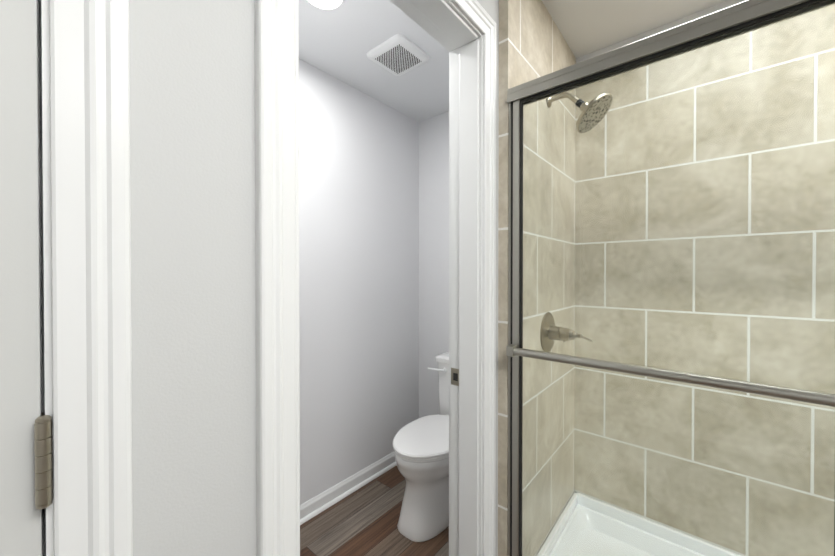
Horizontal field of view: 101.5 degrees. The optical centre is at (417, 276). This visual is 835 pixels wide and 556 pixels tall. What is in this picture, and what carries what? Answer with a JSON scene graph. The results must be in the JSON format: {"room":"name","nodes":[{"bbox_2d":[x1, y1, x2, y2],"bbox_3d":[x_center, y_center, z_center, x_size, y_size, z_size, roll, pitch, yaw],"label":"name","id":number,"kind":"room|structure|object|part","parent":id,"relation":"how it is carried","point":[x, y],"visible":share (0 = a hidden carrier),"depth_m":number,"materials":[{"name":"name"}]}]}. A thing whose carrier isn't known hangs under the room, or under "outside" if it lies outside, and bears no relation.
{"room":"bathroom","nodes":[
{"label":"bathroom","id":0,"kind":"room"},
{"bbox_2d":[129,0,498,555],"bbox_3d":[-0.265,0.086,0.641,0.120,2.440,3.275,0,1,40],"label":"wall","id":1,"kind":"structure","parent":0,"point":[193,221],"depth_m":0.48,"materials":[{"name":"grey paint"}]},
{"bbox_2d":[0,0,52,555],"bbox_3d":[-0.668,0.266,0.089,0.050,2.065,0.782,0,1,40],"label":"door","id":2,"kind":"structure","parent":1,"relation":"in","point":[20,513],"depth_m":0.36,"materials":[{"name":"grey paint"}]},
{"bbox_2d":[37,0,132,555],"bbox_3d":[-0.700,0.234,0.110,0.138,2.152,0.924,0,1,40],"label":"door frame","id":3,"kind":"structure","parent":1,"relation":"attached to","point":[91,241],"depth_m":0.39,"materials":[{"name":"white paint"}]},
{"bbox_2d":[255,0,495,555],"bbox_3d":[0.003,0.228,0.854,0.018,2.152,0.801,0,1,40],"label":"trim","id":4,"kind":"structure","parent":1,"relation":"attached to","point":[275,206],"depth_m":0.57,"materials":[{"name":"white paint"}]},
{"bbox_2d":[295,0,482,555],"bbox_3d":[-0.058,0.228,0.905,0.141,2.152,0.801,0,1,40],"label":"door frame","id":5,"kind":"structure","parent":1,"relation":"attached to","point":[450,26],"depth_m":1.13,"materials":[{"name":"white paint"}]},
{"bbox_2d":[451,368,458,385],"bbox_3d":[0.132,0.347,1.175,0.038,0.058,0.002,0,1,40],"label":"strike plate","id":6,"kind":"object","parent":5,"relation":"attached to","point":[454,370],"visible":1,"depth_m":1.18,"materials":[{"name":"silver metal"}]},
{"bbox_3d":[0.131,0.347,1.174,0.018,0.026,0.001,0,1,40],"label":"strike hole in the toilet room jamb","id":7,"kind":"part","parent":5,"relation":"part of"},
{"bbox_2d":[498,0,575,555],"bbox_3d":[0.564,0.054,1.506,0.035,2.390,0.825,0,1,40],"label":"wall tile","id":8,"kind":"structure","parent":1,"relation":"attached to","point":[533,44],"depth_m":1.40,"materials":[{"name":"beige tile"}]},
{"bbox_2d":[546,92,578,107],"bbox_3d":[0.616,-0.748,1.433,0.131,0.085,0.060,0,1,40],"label":"shower arm","id":9,"kind":"object","parent":8,"relation":"attached to","point":[563,95],"depth_m":1.43},
{"bbox_2d":[575,99,583,107],"bbox_3d":[0.664,-0.706,1.392,0.035,0.034,0.027,0,1,40],"label":"mount","id":10,"kind":"object","parent":9,"relation":"attached to","point":[580,101],"depth_m":1.38,"materials":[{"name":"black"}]},
{"bbox_2d":[576,93,612,132],"bbox_3d":[0.704,-0.649,1.360,0.128,0.118,0.162,0,1,40],"label":"shower head","id":11,"kind":"object","parent":10,"relation":"attached to","point":[583,108],"depth_m":1.31,"materials":[{"name":"silver metal"}]},
{"bbox_2d":[579,95,612,132],"bbox_3d":[0.708,-0.642,1.356,0.116,0.104,0.156,0,1,40],"label":"shower head face","id":12,"kind":"object","parent":11,"relation":"attached to","point":[596,106],"depth_m":1.35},
{"bbox_2d":[540,312,591,351],"bbox_3d":[0.634,0.244,1.425,0.178,0.176,0.176,0,1,40],"label":"trim","id":13,"kind":"structure","parent":8,"relation":"attached to","point":[552,329],"depth_m":1.43,"materials":[{"name":"silver metal"}]},
{"bbox_2d":[506,0,834,555],"bbox_3d":[0.900,0.275,0.708,1.507,1.829,0.054,0,1,40],"label":"shower door frame","id":14,"kind":"object","parent":1,"relation":"attached to","point":[732,15],"visible":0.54,"depth_m":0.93,"materials":[{"name":"grey metal"}]},
{"bbox_2d":[521,0,834,555],"bbox_3d":[0.616,0.263,0.934,0.699,1.712,0.005,0,1,40],"label":"glass","id":15,"kind":"object","parent":1,"relation":"attached to","point":[602,206],"visible":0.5,"depth_m":0.87,"materials":[{"name":"clear glass"}]},
{"bbox_2d":[299,59,418,504],"bbox_3d":[-0.641,0.076,1.872,0.120,2.440,1.875,0,1,40],"label":"wall","id":16,"kind":"structure","parent":0,"point":[359,272],"depth_m":2.08,"materials":[{"name":"white paint"}]},
{"bbox_2d":[300,452,395,524],"bbox_3d":[-0.545,1.255,1.879,0.031,0.082,1.755,0,1,40],"label":"baseboard","id":17,"kind":"structure","parent":16,"relation":"attached to","point":[319,503],"depth_m":1.99,"materials":[{"name":"white paint"}]},
{"bbox_2d":[300,465,448,555],"bbox_3d":[0.593,1.341,-0.070,4.520,0.060,3.515,0,1,40],"label":"floor","id":18,"kind":"structure","parent":0,"point":[362,521],"depth_m":1.75,"materials":[{"name":"brown wood"}]},
{"bbox_2d":[395,454,448,541],"bbox_3d":[0.096,1.098,1.879,0.372,0.396,0.529,0,1,40],"label":"toilet","id":19,"kind":"object","parent":18,"relation":"on","point":[424,514],"visible":0.56,"depth_m":1.70,"materials":[{"name":"white ceramic"}]},
{"bbox_2d":[394,450,448,462],"bbox_3d":[0.085,0.889,1.863,0.376,0.020,0.500,0,1,40],"label":"seat","id":20,"kind":"object","parent":19,"relation":"on","point":[423,460],"visible":0.1,"depth_m":1.65,"materials":[{"name":"white plastic"}]},
{"bbox_2d":[393,415,448,458],"bbox_3d":[0.088,0.876,1.868,0.384,0.046,0.524,0,1,40],"label":"lid","id":21,"kind":"object","parent":20,"relation":"on","point":[426,437],"visible":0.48,"depth_m":1.80,"materials":[{"name":"white plastic"}]},
{"bbox_2d":[428,352,448,414],"bbox_3d":[0.306,0.712,2.148,0.442,0.403,0.221,0,1,40],"label":"toilet tank","id":22,"kind":"object","parent":19,"relation":"attached to","point":[443,383],"depth_m":2.17,"materials":[{"name":"white ceramic"}]},
{"bbox_3d":[0.126,0.594,2.179,0.124,0.028,0.038,0,1,40],"label":"toilet handle","id":23,"kind":"part","parent":22,"relation":"part of","materials":[{"name":"silver metal"}]},
{"bbox_3d":[0.325,0.531,2.147,0.414,0.041,0.197,0,1,40],"label":"toilet top","id":24,"kind":"part","parent":22,"relation":"part of","materials":[{"name":"white ceramic"}]},
{"bbox_2d":[537,491,740,555],"bbox_3d":[1.144,1.220,1.005,1.506,0.165,0.815,0,1,40],"label":"shower pan","id":25,"kind":"object","parent":18,"relation":"on","point":[617,548],"depth_m":1.58,"materials":[{"name":"white plastic"}]},
{"bbox_2d":[419,111,448,417],"bbox_3d":[0.414,0.073,2.288,1.200,2.440,0.120,0,1,40],"label":"wall","id":26,"kind":"structure","parent":0,"point":[433,237],"depth_m":2.46,"materials":[{"name":"white paint"}]},
{"bbox_2d":[298,0,727,121],"bbox_3d":[0.593,-1.168,-0.089,4.520,0.080,3.515,0,1,40],"label":"ceiling","id":27,"kind":"structure","parent":0,"point":[340,42],"depth_m":1.62,"materials":[{"name":"white paint"}]},
{"bbox_2d":[307,0,344,9],"bbox_3d":[-0.375,-1.129,1.355,0.176,0.021,0.176,0,1,40],"label":"light","id":28,"kind":"object","parent":27,"relation":"attached to","point":[327,4],"depth_m":1.40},
{"bbox_2d":[367,34,429,75],"bbox_3d":[-0.099,-1.132,1.769,0.250,0.022,0.250,0,1,40],"label":"ceiling vent","id":29,"kind":"object","parent":27,"relation":"in","point":[408,45],"depth_m":1.74,"materials":[{"name":"white plastic"}]},
{"bbox_3d":[-0.099,-1.122,1.769,0.175,0.002,0.175,0,1,40],"label":"exhaust fan vent slots","id":30,"kind":"part","parent":29,"relation":"part of","materials":[{"name":"white plastic"}]},
{"bbox_2d":[576,0,745,62],"bbox_3d":[1.423,-1.115,1.303,1.530,0.048,0.016,0,1,40],"label":"strip","id":31,"kind":"object","parent":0,"point":[707,11],"visible":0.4,"depth_m":1.55,"materials":[{"name":"white paint"}]},
{"bbox_3d":[2.089,0.084,0.861,3.200,2.440,0.150,0,1,40],"label":"wall","id":32,"kind":"structure","parent":0,"visible":0},
{"bbox_2d":[574,4,834,555],"bbox_3d":[1.422,0.080,1.311,1.530,2.342,0.020,0,1,40],"label":"wall tiles","id":33,"kind":"structure","parent":32,"relation":"attached to","point":[722,322],"depth_m":1.44,"materials":[{"name":"beige tile"}]}
]}

